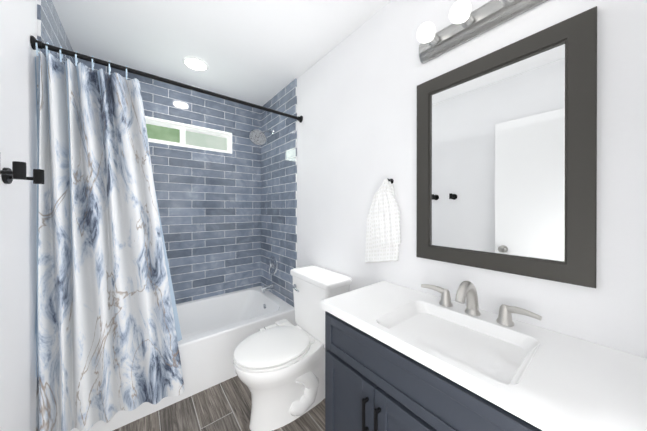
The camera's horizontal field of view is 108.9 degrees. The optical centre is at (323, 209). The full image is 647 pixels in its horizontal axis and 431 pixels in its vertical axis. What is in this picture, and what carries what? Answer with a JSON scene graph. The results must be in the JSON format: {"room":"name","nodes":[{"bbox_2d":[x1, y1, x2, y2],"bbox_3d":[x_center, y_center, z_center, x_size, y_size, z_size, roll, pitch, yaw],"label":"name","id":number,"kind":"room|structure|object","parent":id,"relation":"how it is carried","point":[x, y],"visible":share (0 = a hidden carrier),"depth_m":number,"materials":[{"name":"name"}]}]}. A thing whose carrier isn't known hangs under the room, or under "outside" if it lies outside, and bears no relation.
{"room":"bathroom","nodes":[
{"label":"bathroom","id":0,"kind":"room"},
{"bbox_2d":[0,0,36,430],"bbox_3d":[-1.120,0.038,0.685,0.100,2.440,2.930,0,0,-38],"label":"wall","id":1,"kind":"structure","parent":0,"point":[18,208],"depth_m":0.97,"materials":[{"name":"paint"}]},
{"bbox_2d":[0,161,25,179],"bbox_3d":[-1.052,-0.127,0.758,0.097,0.063,0.062,0,0,-38],"label":"hook","id":2,"kind":"object","parent":1,"relation":"attached to","point":[18,171],"visible":0.98,"depth_m":0.77,"materials":[{"name":"black metal"}]},
{"bbox_2d":[1,167,43,183],"bbox_3d":[-1.170,-0.128,0.907,0.097,0.063,0.062,0,0,-38],"label":"hook","id":3,"kind":"object","parent":1,"relation":"attached to","point":[37,177],"visible":0.9,"depth_m":0.91,"materials":[{"name":"black metal"}]},
{"bbox_2d":[37,0,74,65],"bbox_3d":[-1.670,-0.113,1.467,0.012,2.139,0.780,0,0,-38],"label":"wall tile","id":4,"kind":"structure","parent":1,"relation":"attached to","point":[50,30],"depth_m":1.30,"materials":[{"name":"blue tile"}]},
{"bbox_2d":[30,35,302,430],"bbox_3d":[-0.794,0.158,1.574,1.521,1.965,0.133,0,0,-38],"label":"shower curtain","id":5,"kind":"object","parent":1,"relation":"attached to","point":[108,332],"visible":1,"depth_m":1.23,"materials":[{"name":"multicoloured fabric"}]},
{"bbox_2d":[113,376,324,430],"bbox_3d":[-0.486,1.307,1.193,1.720,0.100,2.930,0,0,-38],"label":"floor","id":6,"kind":"structure","parent":0,"point":[226,405],"depth_m":1.41,"materials":[{"name":"brown tile"}]},
{"bbox_2d":[71,286,296,430],"bbox_3d":[-1.066,1.075,1.922,1.492,0.360,0.796,0,0,-38],"label":"bathtub","id":7,"kind":"object","parent":6,"relation":"on","point":[216,330],"visible":0.4,"depth_m":1.76,"materials":[{"name":"white ceramic"}]},
{"bbox_2d":[233,265,351,430],"bbox_3d":[-0.220,0.852,1.500,0.711,0.808,0.492,0,0,-38],"label":"toilet","id":8,"kind":"object","parent":6,"relation":"on","point":[279,367],"visible":0.98,"depth_m":1.39,"materials":[{"name":"white ceramic"}]},
{"bbox_2d":[325,311,542,430],"bbox_3d":[0.458,0.858,0.822,0.493,0.800,0.947,0,0,-38],"label":"bathroom vanity","id":9,"kind":"object","parent":6,"relation":"on","point":[372,383],"visible":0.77,"depth_m":0.78,"materials":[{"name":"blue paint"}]},
{"bbox_2d":[321,281,646,430],"bbox_3d":[0.470,0.464,0.828,0.469,0.092,0.963,0,0,-38],"label":"countertop","id":10,"kind":"structure","parent":9,"relation":"on","point":[543,379],"depth_m":0.67,"materials":[{"name":"white stone"}]},
{"bbox_2d":[421,281,541,326],"bbox_3d":[0.556,0.347,0.894,0.168,0.141,0.414,0,0,-38],"label":"faucet","id":11,"kind":"object","parent":10,"relation":"on","point":[467,290],"visible":1,"depth_m":0.87,"materials":[{"name":"silver metal"}]},
{"bbox_2d":[52,0,391,105],"bbox_3d":[-0.486,-1.233,1.186,1.720,0.100,2.930,0,0,-38],"label":"ceiling","id":12,"kind":"structure","parent":0,"point":[260,52],"depth_m":1.57,"materials":[{"name":"paint"}]},
{"bbox_2d":[182,56,208,70],"bbox_3d":[-1.043,-1.181,1.887,0.190,0.007,0.190,0,0,-38],"label":"recessed light","id":13,"kind":"object","parent":12,"relation":"in","point":[195,63],"visible":1,"depth_m":1.87,"materials":[{"name":"white plastic"}]},
{"bbox_2d":[297,0,646,357],"bbox_3d":[0.148,0.036,1.693,0.100,2.440,2.930,0,0,-38],"label":"wall","id":14,"kind":"structure","parent":0,"point":[357,111],"depth_m":1.14,"materials":[{"name":"paint"}]},
{"bbox_2d":[261,79,296,306],"bbox_3d":[-0.490,-0.116,2.405,0.012,2.139,0.780,0,0,-38],"label":"wall tile","id":15,"kind":"structure","parent":14,"relation":"attached to","point":[279,195],"depth_m":2.32,"materials":[{"name":"blue tile"}]},
{"bbox_2d":[249,129,274,145],"bbox_3d":[-0.617,-0.748,2.344,0.260,0.191,0.158,0,0,-38],"label":"shower head","id":16,"kind":"object","parent":15,"relation":"attached to","point":[257,137],"visible":1,"depth_m":2.31},
{"bbox_2d":[261,283,273,292],"bbox_3d":[-0.581,0.820,2.413,0.130,0.082,0.058,0,0,-38],"label":"tub spout","id":17,"kind":"object","parent":15,"relation":"attached to","point":[267,287],"visible":1,"depth_m":2.39,"materials":[{"name":"silver metal"}]},
{"bbox_2d":[268,256,276,274],"bbox_3d":[-0.555,0.594,2.432,0.059,0.190,0.190,0,0,-38],"label":"shower valve","id":18,"kind":"object","parent":15,"relation":"attached to","point":[272,265],"visible":1,"depth_m":2.41,"materials":[{"name":"silver metal"}]},
{"bbox_2d":[417,0,547,63],"bbox_3d":[0.618,-0.784,0.889,0.158,0.110,0.600,0,0,-38],"label":"sconce","id":19,"kind":"object","parent":14,"relation":"attached to","point":[466,25],"visible":1,"depth_m":0.94,"materials":[{"name":"grey metal"}]},
{"bbox_2d":[416,6,596,287],"bbox_3d":[0.661,-0.190,0.944,0.025,0.865,0.588,0,0,-38],"label":"mirror","id":20,"kind":"object","parent":14,"relation":"attached to","point":[506,159],"visible":0.98,"depth_m":0.86,"materials":[{"name":"grey mirror"}]},
{"bbox_3d":[-1.360,0.034,2.289,1.520,2.440,0.120,0,0,-38],"label":"wall","id":21,"kind":"structure","parent":0,"visible":0},
{"bbox_2d":[75,58,260,303],"bbox_3d":[-1.319,-0.115,2.237,1.496,2.139,0.012,0,0,-38],"label":"wall tile","id":22,"kind":"structure","parent":21,"relation":"attached to","point":[209,204],"depth_m":2.34,"materials":[{"name":"blue tile"}]},
{"bbox_2d":[145,116,231,153],"bbox_3d":[-1.352,-0.711,2.277,0.850,0.230,0.095,0,0,-38],"label":"window","id":23,"kind":"structure","parent":21,"relation":"in","point":[171,134],"depth_m":2.30,"materials":[{"name":"white plastic"}]},
{"bbox_3d":[0.370,-0.158,1.300,0.041,0.030,0.029,0,0,-38],"label":"towel hook","id":24,"kind":"object","parent":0,"visible":0},
{"bbox_2d":[365,178,400,262],"bbox_3d":[0.330,0.083,1.333,0.045,0.510,0.269,0,0,-38],"label":"hanging towel","id":25,"kind":"object","parent":24,"relation":"hanging from","point":[383,238],"visible":1,"depth_m":1.31,"materials":[{"name":"white fabric"}]}
]}

